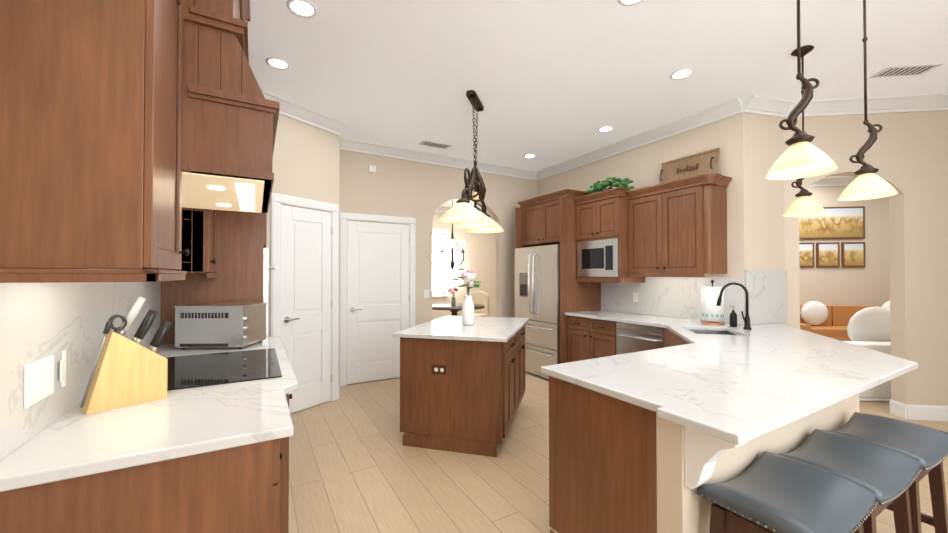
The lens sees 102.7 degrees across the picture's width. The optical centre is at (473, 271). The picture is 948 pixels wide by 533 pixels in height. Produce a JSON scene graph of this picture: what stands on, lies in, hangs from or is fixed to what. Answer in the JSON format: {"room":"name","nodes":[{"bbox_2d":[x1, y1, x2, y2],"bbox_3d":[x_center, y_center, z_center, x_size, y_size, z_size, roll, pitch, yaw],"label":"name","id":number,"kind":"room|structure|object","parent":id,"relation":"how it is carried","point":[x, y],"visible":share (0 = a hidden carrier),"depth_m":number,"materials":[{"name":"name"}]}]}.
{"room":"kitchen","nodes":[
{"label":"kitchen","id":0,"kind":"room"},
{"bbox_2d":[266,114,339,413],"bbox_3d":[-1.829,-0.119,3.944,0.120,3.100,0.921,0,-1,33],"label":"wall","id":1,"kind":"structure","parent":0,"point":[306,161],"depth_m":3.94,"materials":[{"name":"beige paint"}]},
{"bbox_2d":[261,89,345,135],"bbox_3d":[-1.735,-1.607,3.898,0.868,0.125,0.513,0,-1,-30],"label":"crown molding","id":2,"kind":"structure","parent":1,"relation":"attached to","point":[288,108],"depth_m":3.90,"materials":[{"name":"white"}]},
{"bbox_2d":[270,193,338,412],"bbox_3d":[-1.738,0.340,3.947,0.688,2.182,0.366,0,-1,-30],"label":"pantry door","id":3,"kind":"structure","parent":1,"relation":"in","point":[304,281],"depth_m":3.94,"materials":[{"name":"white wood"}]},
{"bbox_2d":[339,150,537,384],"bbox_3d":[-0.243,-0.101,5.672,3.680,3.100,0.120,0,-1,-30],"label":"wall","id":4,"kind":"structure","parent":0,"point":[421,193],"depth_m":5.34,"materials":[{"name":"beige paint"}]},
{"bbox_2d":[369,165,375,172],"bbox_3d":[-1.332,-1.338,4.971,0.090,0.090,0.029,0,-1,-30],"label":"light switch","id":5,"kind":"object","parent":4,"relation":"attached to","point":[372,168],"depth_m":4.96,"materials":[{"name":"white plastic"}]},
{"bbox_2d":[339,212,415,385],"bbox_3d":[-1.239,0.351,4.982,1.010,2.182,0.072,0,-1,-30],"label":"back door","id":6,"kind":"structure","parent":4,"relation":"in","point":[377,277],"depth_m":4.97,"materials":[{"name":"white wood"}]},
{"bbox_2d":[424,290,428,297],"bbox_3d":[-0.670,0.318,5.346,0.080,0.115,0.010,0,-1,-30],"label":"light switch","id":7,"kind":"object","parent":4,"relation":"attached to","point":[426,292],"depth_m":5.34,"materials":[{"name":"white plastic"}]},
{"bbox_2d":[340,137,536,180],"bbox_3d":[-0.313,-1.589,5.519,3.190,0.125,0.105,0,-1,-30],"label":"crown molding","id":8,"kind":"structure","parent":4,"relation":"attached to","point":[347,144],"depth_m":5.33,"materials":[{"name":"white wood"}]},
{"bbox_2d":[432,212,495,320],"bbox_3d":[-0.952,-0.060,9.510,4.600,3.100,0.120,0,-1,-30],"label":"wall","id":9,"kind":"structure","parent":0,"point":[479,261],"depth_m":9.92,"materials":[{"name":"beige paint"}]},
{"bbox_2d":[432,229,448,296],"bbox_3d":[-1.240,-0.213,9.240,1.370,1.680,0.062,0,-1,-30],"label":"dining room window","id":10,"kind":"structure","parent":9,"relation":"in","point":[439,278],"depth_m":9.46,"materials":[{"name":"white glass"}]},
{"bbox_2d":[435,206,491,216],"bbox_3d":[-0.896,-1.547,9.429,4.600,0.125,0.105,0,-1,-30],"label":"crown molding","id":11,"kind":"structure","parent":9,"relation":"attached to","point":[441,209],"depth_m":9.50,"materials":[{"name":"white"}]},
{"bbox_2d":[247,0,947,210],"bbox_3d":[2.575,-1.702,5.604,12.000,0.100,11.400,0,-1,-30],"label":"ceiling","id":12,"kind":"structure","parent":0,"point":[551,82],"depth_m":3.04,"materials":[{"name":"white paint"}]},
{"bbox_2d":[266,57,289,69],"bbox_3d":[-1.580,-1.686,3.061,0.175,0.027,0.175,0,-1,-36],"label":"recessed light","id":13,"kind":"object","parent":12,"relation":"in","point":[278,63],"depth_m":3.06,"materials":[{"name":"white"}]},
{"bbox_2d":[287,0,316,17],"bbox_3d":[-1.100,-1.692,2.427,0.175,0.027,0.175,0,-1,-36],"label":"recessed light","id":14,"kind":"object","parent":12,"relation":"in","point":[303,8],"depth_m":2.43,"materials":[{"name":"white"}]},
{"bbox_2d":[419,140,451,148],"bbox_3d":[-0.504,-1.652,4.961,0.400,0.011,0.170,0,-1,-30],"label":"ceiling vent","id":15,"kind":"object","parent":12,"relation":"in","point":[425,142],"depth_m":4.94,"materials":[{"name":"white metal"}]},
{"bbox_2d":[439,200,465,269],"bbox_3d":[-0.446,-0.827,7.836,0.610,1.599,0.538,0,-1,-30],"label":"dining chandelier","id":16,"kind":"object","parent":12,"relation":"hanging from","point":[451,244],"visible":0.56,"depth_m":7.75,"materials":[{"name":"brown metal"}]},
{"bbox_2d":[440,90,503,232],"bbox_3d":[0.013,-1.054,3.695,0.400,1.234,1.240,0,-1,15],"label":"pendant light","id":17,"kind":"object","parent":12,"relation":"hanging from","point":[462,213],"visible":1,"depth_m":3.61,"materials":[{"name":"beige glass"}]},
{"bbox_2d":[524,154,535,157],"bbox_3d":[0.802,-1.660,5.436,0.175,0.027,0.175,0,-1,-36],"label":"recessed light","id":18,"kind":"object","parent":12,"relation":"in","point":[527,155],"depth_m":5.43,"materials":[{"name":"white"}]},
{"bbox_2d":[598,126,613,131],"bbox_3d":[1.542,-1.671,4.432,0.175,0.027,0.175,0,-1,-36],"label":"recessed light","id":19,"kind":"object","parent":12,"relation":"in","point":[606,128],"depth_m":4.43,"materials":[{"name":"white"}]},
{"bbox_2d":[618,0,642,5],"bbox_3d":[0.972,-1.694,2.315,0.175,0.027,0.175,0,-1,36],"label":"recessed light","id":20,"kind":"object","parent":12,"relation":"in","point":[628,2],"depth_m":2.37,"materials":[{"name":"white"}]},
{"bbox_2d":[670,68,693,79],"bbox_3d":[1.766,-1.684,3.222,0.175,0.027,0.175,0,-1,-36],"label":"recessed light","id":21,"kind":"object","parent":12,"relation":"in","point":[686,72],"depth_m":3.22,"materials":[{"name":"white"}]},
{"bbox_2d":[766,0,836,179],"bbox_3d":[1.473,-1.068,1.720,0.245,1.249,0.245,0,-1,-30],"label":"pendant light","id":22,"kind":"object","parent":12,"relation":"hanging from","point":[801,156],"visible":1,"depth_m":1.70,"materials":[{"name":"beige glass"}]},
{"bbox_2d":[783,45,825,216],"bbox_3d":[2.494,-1.056,2.873,0.245,1.249,0.245,0,-1,-30],"label":"pendant light","id":23,"kind":"object","parent":12,"relation":"hanging from","point":[804,203],"visible":0.79,"depth_m":2.85,"materials":[{"name":"beige glass"}]},
{"bbox_2d":[838,0,897,200],"bbox_3d":[2.307,-1.062,2.234,0.245,1.249,0.245,0,-1,-30],"label":"pendant light","id":24,"kind":"object","parent":12,"relation":"hanging from","point":[866,183],"visible":1,"depth_m":2.22,"materials":[{"name":"beige glass"}]},
{"bbox_2d":[868,63,942,77],"bbox_3d":[3.597,-1.672,3.168,0.403,0.011,0.177,0,-1,6],"label":"ceiling vent","id":25,"kind":"object","parent":12,"relation":"in","point":[904,70],"depth_m":3.15,"materials":[{"name":"white metal"}]},
{"bbox_2d":[289,371,947,532],"bbox_3d":[2.575,1.498,5.569,12.000,0.100,11.400,0,-1,-30],"label":"floor","id":26,"kind":"structure","parent":0,"point":[356,465],"depth_m":2.63,"materials":[{"name":"brown wood"}]},
{"bbox_2d":[0,438,283,532],"bbox_3d":[-1.014,0.961,1.241,0.650,0.880,0.470,0,-1,-30],"label":"base cabinet","id":27,"kind":"object","parent":26,"relation":"on","point":[242,489],"depth_m":1.06,"materials":[{"name":"brown wood"}]},
{"bbox_2d":[160,210,277,344],"bbox_3d":[-2.011,0.141,3.065,0.732,2.560,0.710,0,-1,-30],"label":"tall cabinet","id":28,"kind":"object","parent":26,"relation":"on","point":[242,259],"visible":0.27,"depth_m":2.79,"materials":[{"name":"brown wood"}]},
{"bbox_2d":[284,393,291,532],"bbox_3d":[-1.228,0.966,1.672,0.710,0.880,0.626,0,-1,-30],"label":"base cabinet","id":29,"kind":"object","parent":26,"relation":"on","point":[288,396],"depth_m":1.65,"materials":[{"name":"brown wood"}]},
{"bbox_2d":[0,337,297,491],"bbox_3d":[-1.332,0.510,1.895,0.746,0.034,1.982,0,-1,-30],"label":"countertop","id":30,"kind":"structure","parent":29,"relation":"on","point":[75,441],"depth_m":1.17,"materials":[{"name":"stone"}]},
{"bbox_2d":[80,297,171,413],"bbox_3d":[-1.279,0.292,1.401,0.120,0.392,0.254,0,-1,38],"label":"knife block","id":31,"kind":"object","parent":30,"relation":"on","point":[125,372],"visible":1,"depth_m":1.38,"materials":[{"name":"yellow wood"}]},
{"bbox_2d":[174,302,267,349],"bbox_3d":[-1.680,0.360,2.547,0.440,0.279,0.302,0,-1,-2],"label":"toaster oven","id":32,"kind":"object","parent":30,"relation":"on","point":[239,325],"visible":1,"depth_m":2.40,"materials":[{"name":"silver plastic"}]},
{"bbox_2d":[167,348,281,390],"bbox_3d":[-1.318,0.490,1.960,0.540,0.007,0.770,0,-1,-30],"label":"cooktop","id":33,"kind":"object","parent":30,"relation":"in","point":[192,371],"visible":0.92,"depth_m":1.90,"materials":[{"name":"black glass"}]},
{"bbox_2d":[432,303,484,315],"bbox_3d":[-0.402,1.092,7.841,1.260,0.759,1.260,0,-1,-30],"label":"dining table","id":34,"kind":"object","parent":26,"relation":"on","point":[454,310],"visible":0.42,"depth_m":7.64,"materials":[{"name":"brown wood"}]},
{"bbox_2d":[448,287,457,305],"bbox_3d":[-0.426,0.516,7.797,0.228,0.390,0.194,0,-1,-30],"label":"vase","id":35,"kind":"object","parent":34,"relation":"on","point":[452,291],"visible":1,"depth_m":7.74,"materials":[{"name":"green glass"}]},
{"bbox_2d":[400,325,524,456],"bbox_3d":[-0.007,0.987,3.637,0.899,0.880,1.342,0,-1,15],"label":"kitchen island","id":36,"kind":"object","parent":26,"relation":"on","point":[462,396],"visible":0.81,"depth_m":3.02,"materials":[{"name":"brown wood"}]},
{"bbox_2d":[393,316,528,341],"bbox_3d":[-0.029,0.529,3.659,0.950,0.034,1.400,0,-1,15],"label":"island countertop","id":37,"kind":"structure","parent":36,"relation":"on","point":[497,329],"depth_m":3.31,"materials":[{"name":"stone"}]},
{"bbox_2d":[452,268,480,324],"bbox_3d":[-0.071,0.241,3.612,0.300,0.540,0.268,0,-1,-30],"label":"vase","id":38,"kind":"object","parent":37,"relation":"on","point":[467,276],"visible":1,"depth_m":3.59,"materials":[{"name":"white ceramic"}]},
{"bbox_2d":[459,291,489,316],"bbox_3d":[0.011,0.971,8.671,0.500,1.019,0.550,0,-1,30],"label":"dining chair","id":39,"kind":"object","parent":26,"relation":"on","point":[480,297],"visible":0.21,"depth_m":8.77,"materials":[{"name":"beige fabric"}]},
{"bbox_2d":[515,244,559,378],"bbox_3d":[1.130,0.545,5.388,0.843,1.778,0.910,0,-1,-30],"label":"fridge","id":40,"kind":"object","parent":26,"relation":"on","point":[537,286],"visible":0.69,"depth_m":5.12,"materials":[{"name":"silver metal"}]},
{"bbox_2d":[515,189,600,363],"bbox_3d":[1.179,0.201,5.420,0.740,2.490,1.070,0,-1,-30],"label":"tall cabinet","id":41,"kind":"object","parent":26,"relation":"on","point":[547,219],"visible":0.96,"depth_m":5.00,"materials":[{"name":"brown wood"}]},
{"bbox_2d":[567,316,615,362],"bbox_3d":[1.640,0.998,4.676,0.675,0.880,0.755,0,-1,-30],"label":"base cabinet","id":42,"kind":"object","parent":26,"relation":"on","point":[589,338],"visible":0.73,"depth_m":4.53,"materials":[{"name":"brown wood"}]},
{"bbox_2d":[549,376,656,532],"bbox_3d":[0.763,0.968,1.833,0.532,0.880,0.618,0,-1,-30],"label":"base cabinet","id":43,"kind":"object","parent":26,"relation":"on","point":[602,465],"visible":0.25,"depth_m":1.65,"materials":[{"name":"brown wood"}]},
{"bbox_2d":[541,310,917,444],"bbox_3d":[1.446,0.525,3.254,3.271,0.034,3.035,0,-1,-30],"label":"countertop","id":44,"kind":"structure","parent":43,"relation":"on","point":[742,386],"depth_m":1.83,"materials":[{"name":"stone"}]},
{"bbox_2d":[688,329,735,334],"bbox_3d":[2.057,0.643,3.272,0.394,0.200,0.524,0,-1,15],"label":"sink basin","id":45,"kind":"object","parent":44,"relation":"in","point":[712,332],"depth_m":3.49,"materials":[{"name":"silver metal"}]},
{"bbox_2d":[701,280,724,324],"bbox_3d":[2.336,0.298,3.713,0.200,0.428,0.200,0,-1,-30],"label":"paper towel","id":46,"kind":"object","parent":44,"relation":"on","point":[712,313],"visible":0.98,"depth_m":3.64,"materials":[{"name":"white paper"}]},
{"bbox_2d":[729,305,736,326],"bbox_3d":[2.390,0.412,3.495,0.062,0.195,0.058,0,-1,-30],"label":"soap dispenser","id":47,"kind":"object","parent":44,"relation":"on","point":[733,318],"visible":1,"depth_m":3.48,"materials":[{"name":"brown metal"}]},
{"bbox_2d":[716,282,751,329],"bbox_3d":[2.304,0.304,3.352,0.233,0.410,0.204,0,-1,-30],"label":"faucet","id":48,"kind":"object","parent":44,"relation":"on","point":[746,318],"visible":1,"depth_m":3.32,"materials":[{"name":"brown metal"}]},
{"bbox_2d":[616,322,663,354],"bbox_3d":[1.978,0.993,4.085,0.679,0.878,0.595,0,-1,-30],"label":"dishwasher","id":49,"kind":"object","parent":26,"relation":"on","point":[631,338],"visible":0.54,"depth_m":3.96,"materials":[{"name":"silver metal"}]},
{"bbox_2d":[664,328,689,347],"bbox_3d":[1.749,0.982,3.167,0.140,0.880,1.038,0,-1,15],"label":"base cabinet","id":50,"kind":"object","parent":26,"relation":"on","point":[671,338],"depth_m":3.40,"materials":[{"name":"brown wood"}]},
{"bbox_2d":[695,451,878,532],"bbox_3d":[1.099,1.072,1.334,0.506,0.658,0.352,0,-1,-30],"label":"stool","id":51,"kind":"object","parent":26,"relation":"on","point":[767,492],"visible":1,"depth_m":1.29,"materials":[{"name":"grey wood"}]},
{"bbox_2d":[800,305,881,340],"bbox_3d":[6.285,1.015,6.238,2.400,0.879,0.920,0,-1,7],"label":"leather sofa","id":52,"kind":"object","parent":26,"relation":"on","point":[834,325],"visible":0.02,"depth_m":6.28,"materials":[{"name":"brown leather"}]},
{"bbox_2d":[800,301,827,324],"bbox_3d":[5.612,0.690,6.253,0.421,0.400,0.141,0,-1,12],"label":"sofa pillow","id":53,"kind":"object","parent":52,"relation":"on","point":[813,312],"depth_m":6.21,"materials":[{"name":"white fabric"}]},
{"bbox_2d":[882,301,889,309],"bbox_3d":[6.823,0.669,6.105,0.519,0.442,0.145,0,-1,3],"label":"sofa pillow","id":54,"kind":"object","parent":52,"relation":"on","point":[886,305],"depth_m":6.10,"materials":[{"name":"white fabric"}]},
{"bbox_2d":[777,429,922,532],"bbox_3d":[1.521,1.075,1.563,0.506,0.658,0.352,0,-1,-30],"label":"stool","id":55,"kind":"object","parent":26,"relation":"on","point":[887,475],"visible":0.69,"depth_m":1.54,"materials":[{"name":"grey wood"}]},
{"bbox_2d":[844,341,890,401],"bbox_3d":[5.035,1.122,4.575,2.384,0.630,0.984,0,-1,7],"label":"sofa","id":56,"kind":"object","parent":26,"relation":"on","point":[881,392],"visible":0.06,"depth_m":4.16,"materials":[{"name":"white fabric"}]},
{"bbox_2d":[847,306,890,341],"bbox_3d":[4.754,0.674,4.507,0.579,0.517,0.187,0,-1,3],"label":"pillow","id":57,"kind":"object","parent":56,"relation":"on","point":[873,324],"visible":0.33,"depth_m":4.41,"materials":[{"name":"white fabric"}]},
{"bbox_2d":[829,412,947,532],"bbox_3d":[1.943,1.077,1.792,0.506,0.658,0.352,0,-1,-30],"label":"stool","id":58,"kind":"object","parent":26,"relation":"on","point":[927,446],"visible":0.6,"depth_m":1.77,"materials":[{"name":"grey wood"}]},
{"bbox_2d":[538,112,744,323],"bbox_3d":[1.999,-0.107,5.105,0.360,3.100,3.100,0,-1,-30],"label":"wall","id":59,"kind":"structure","parent":0,"point":[641,166],"depth_m":4.12,"materials":[{"name":"beige paint"}]},
{"bbox_2d":[573,187,644,282],"bbox_3d":[1.696,-0.406,4.738,0.530,1.090,0.730,0,-1,-30],"label":"upper cabinet","id":60,"kind":"object","parent":59,"relation":"attached to","point":[602,215],"visible":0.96,"depth_m":4.52,"materials":[{"name":"brown wood"}]},
{"bbox_2d":[577,238,618,276],"bbox_3d":[1.680,-0.156,4.754,0.420,0.446,0.636,0,-1,-30],"label":"microwave","id":61,"kind":"object","parent":60,"relation":"in","point":[597,258],"visible":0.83,"depth_m":4.62,"materials":[{"name":"silver metal"}]},
{"bbox_2d":[586,177,634,193],"bbox_3d":[1.700,-1.065,4.752,0.318,0.223,0.602,0,-1,-30],"label":"ivy plant","id":62,"kind":"object","parent":60,"relation":"on","point":[618,182],"visible":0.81,"depth_m":4.73,"materials":[{"name":"green plant"}]},
{"bbox_2d":[537,94,756,180],"bbox_3d":[1.823,-1.595,4.960,0.105,0.125,3.202,0,-1,-30],"label":"crown molding","id":63,"kind":"structure","parent":59,"relation":"attached to","point":[734,106],"depth_m":4.38,"materials":[{"name":"white wood"}]},
{"bbox_2d":[626,173,731,276],"bbox_3d":[2.166,-0.433,4.073,0.380,0.990,0.980,0,-1,-30],"label":"upper cabinet","id":64,"kind":"object","parent":59,"relation":"attached to","point":[677,228],"visible":1,"depth_m":3.89,"materials":[{"name":"brown wood"}]},
{"bbox_2d":[659,148,719,183],"bbox_3d":[2.291,-1.089,4.083,0.115,0.317,0.620,0,-1,-30],"label":"sign","id":65,"kind":"object","parent":64,"relation":"on","point":[704,162],"visible":0.9,"depth_m":4.05,"materials":[{"name":"brown wood"}]},
{"bbox_2d":[601,270,786,323],"bbox_3d":[2.424,0.258,4.474,0.516,0.524,1.898,0,-1,-30],"label":"backsplash","id":66,"kind":"structure","parent":59,"relation":"attached to","point":[678,297],"depth_m":4.04,"materials":[{"name":"stone"}]},
{"bbox_2d":[633,292,637,301],"bbox_3d":[1.998,0.321,4.690,0.006,0.115,0.070,0,-1,-30],"label":"electrical outlet","id":67,"kind":"object","parent":66,"relation":"attached to","point":[635,297],"visible":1,"depth_m":4.69,"materials":[{"name":"white plastic"}]},
{"bbox_2d":[656,394,859,532],"bbox_3d":[1.474,0.968,1.825,1.750,0.880,0.100,0,-1,-30],"label":"wall","id":68,"kind":"structure","parent":0,"point":[682,507],"depth_m":1.43,"materials":[{"name":"beige paint"}]},
{"bbox_2d":[684,427,747,488],"bbox_3d":[0.827,0.643,1.300,0.080,0.240,0.170,0,-1,-30],"label":"corbel","id":69,"kind":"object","parent":68,"relation":"attached to","point":[703,452],"depth_m":1.31,"materials":[{"name":"white wood"}]},
{"bbox_2d":[743,112,784,324],"bbox_3d":[2.905,-0.121,3.761,0.590,3.100,0.134,0,-1,-30],"label":"wall","id":70,"kind":"structure","parent":0,"point":[763,144],"depth_m":3.74,"materials":[{"name":"beige paint"}]},
{"bbox_2d":[799,186,889,305],"bbox_3d":[5.012,-0.087,6.959,6.400,3.100,0.120,0,-1,7],"label":"wall","id":71,"kind":"structure","parent":0,"point":[868,284],"depth_m":6.69,"materials":[{"name":"beige paint"}]},
{"bbox_2d":[799,243,813,266],"bbox_3d":[5.876,-0.289,6.778,0.360,0.440,0.030,0,-1,7],"label":"picture frame","id":72,"kind":"object","parent":71,"relation":"attached to","point":[806,254],"visible":0.61,"depth_m":6.76,"materials":[{"name":"brown"}]},
{"bbox_2d":[816,242,839,266],"bbox_3d":[6.278,-0.290,6.729,0.360,0.440,0.030,0,-1,7],"label":"picture frame","id":73,"kind":"object","parent":71,"relation":"attached to","point":[827,254],"visible":0.96,"depth_m":6.71,"materials":[{"name":"brown metal"}]},
{"bbox_2d":[799,206,864,239],"bbox_3d":[6.278,-0.855,6.735,1.170,0.570,0.030,0,-1,7],"label":"picture frame","id":74,"kind":"object","parent":71,"relation":"attached to","point":[840,223],"visible":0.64,"depth_m":6.71,"materials":[{"name":"brown"}]},
{"bbox_2d":[841,242,864,266],"bbox_3d":[6.680,-0.290,6.680,0.360,0.440,0.030,0,-1,7],"label":"picture frame","id":75,"kind":"object","parent":71,"relation":"attached to","point":[852,254],"visible":0.96,"depth_m":6.67,"materials":[{"name":"brown"}]},
{"bbox_2d":[783,110,947,405],"bbox_3d":[5.409,-0.123,3.601,4.600,3.100,0.150,0,-1,7],"label":"wall","id":76,"kind":"structure","parent":0,"point":[906,154],"depth_m":3.67,"materials":[{"name":"beige paint"}]},
{"bbox_2d":[805,93,947,186],"bbox_3d":[5.824,-1.590,5.422,5.190,0.125,7.246,0,-1,-30],"label":"crown molding","id":77,"kind":"structure","parent":76,"relation":"attached to","point":[936,101],"depth_m":3.67,"materials":[{"name":"white wood"}]},
{"bbox_2d":[903,403,947,420],"bbox_3d":[5.911,1.354,3.434,2.809,0.140,2.142,0,-1,-30],"label":"baseboard","id":78,"kind":"structure","parent":76,"relation":"attached to","point":[920,412],"depth_m":3.63,"materials":[{"name":"white wood"}]},
{"bbox_3d":[-1.140,-0.154,0.696,0.120,3.100,6.030,0,-1,-30],"label":"wall","id":79,"kind":"structure","parent":0,"visible":0},
{"bbox_2d":[0,282,160,460],"bbox_3d":[-1.656,0.051,1.734,0.020,0.879,1.947,0,-1,-30],"label":"backsplash","id":80,"kind":"structure","parent":79,"relation":"attached to","point":[39,321],"depth_m":1.22,"materials":[{"name":"stone"}]},
{"bbox_2d":[24,355,61,408],"bbox_3d":[-1.292,0.325,1.131,0.010,0.120,0.165,0,-1,-30],"label":"switch plate","id":81,"kind":"object","parent":80,"relation":"attached to","point":[38,380],"depth_m":1.12,"materials":[{"name":"white plastic"}]},
{"bbox_2d":[61,350,65,386],"bbox_3d":[-1.365,0.327,1.260,0.009,0.120,0.050,0,-1,-39],"label":"switch plate","id":82,"kind":"object","parent":80,"relation":"attached to","point":[63,352],"depth_m":1.26,"materials":[{"name":"white plastic"}]},
{"bbox_2d":[0,0,189,282],"bbox_3d":[-1.124,-0.564,1.177,0.380,1.190,0.540,0,-1,-30],"label":"upper cabinet","id":83,"kind":"object","parent":79,"relation":"attached to","point":[91,116],"visible":1,"depth_m":0.99,"materials":[{"name":"brown wood"}]},
{"bbox_2d":[176,207,217,277],"bbox_3d":[-1.874,-0.550,2.480,0.380,1.190,0.446,0,-1,-30],"label":"upper cabinet","id":84,"kind":"object","parent":79,"relation":"attached to","point":[199,234],"visible":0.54,"depth_m":2.33,"materials":[{"name":"brown wood"}]},
{"bbox_2d":[182,0,279,212],"bbox_3d":[-1.379,-1.011,1.912,0.665,1.261,1.020,0,-1,-30],"label":"range hood","id":85,"kind":"object","parent":79,"relation":"attached to","point":[230,116],"visible":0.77,"depth_m":1.57,"materials":[{"name":"brown wood"}]}
]}

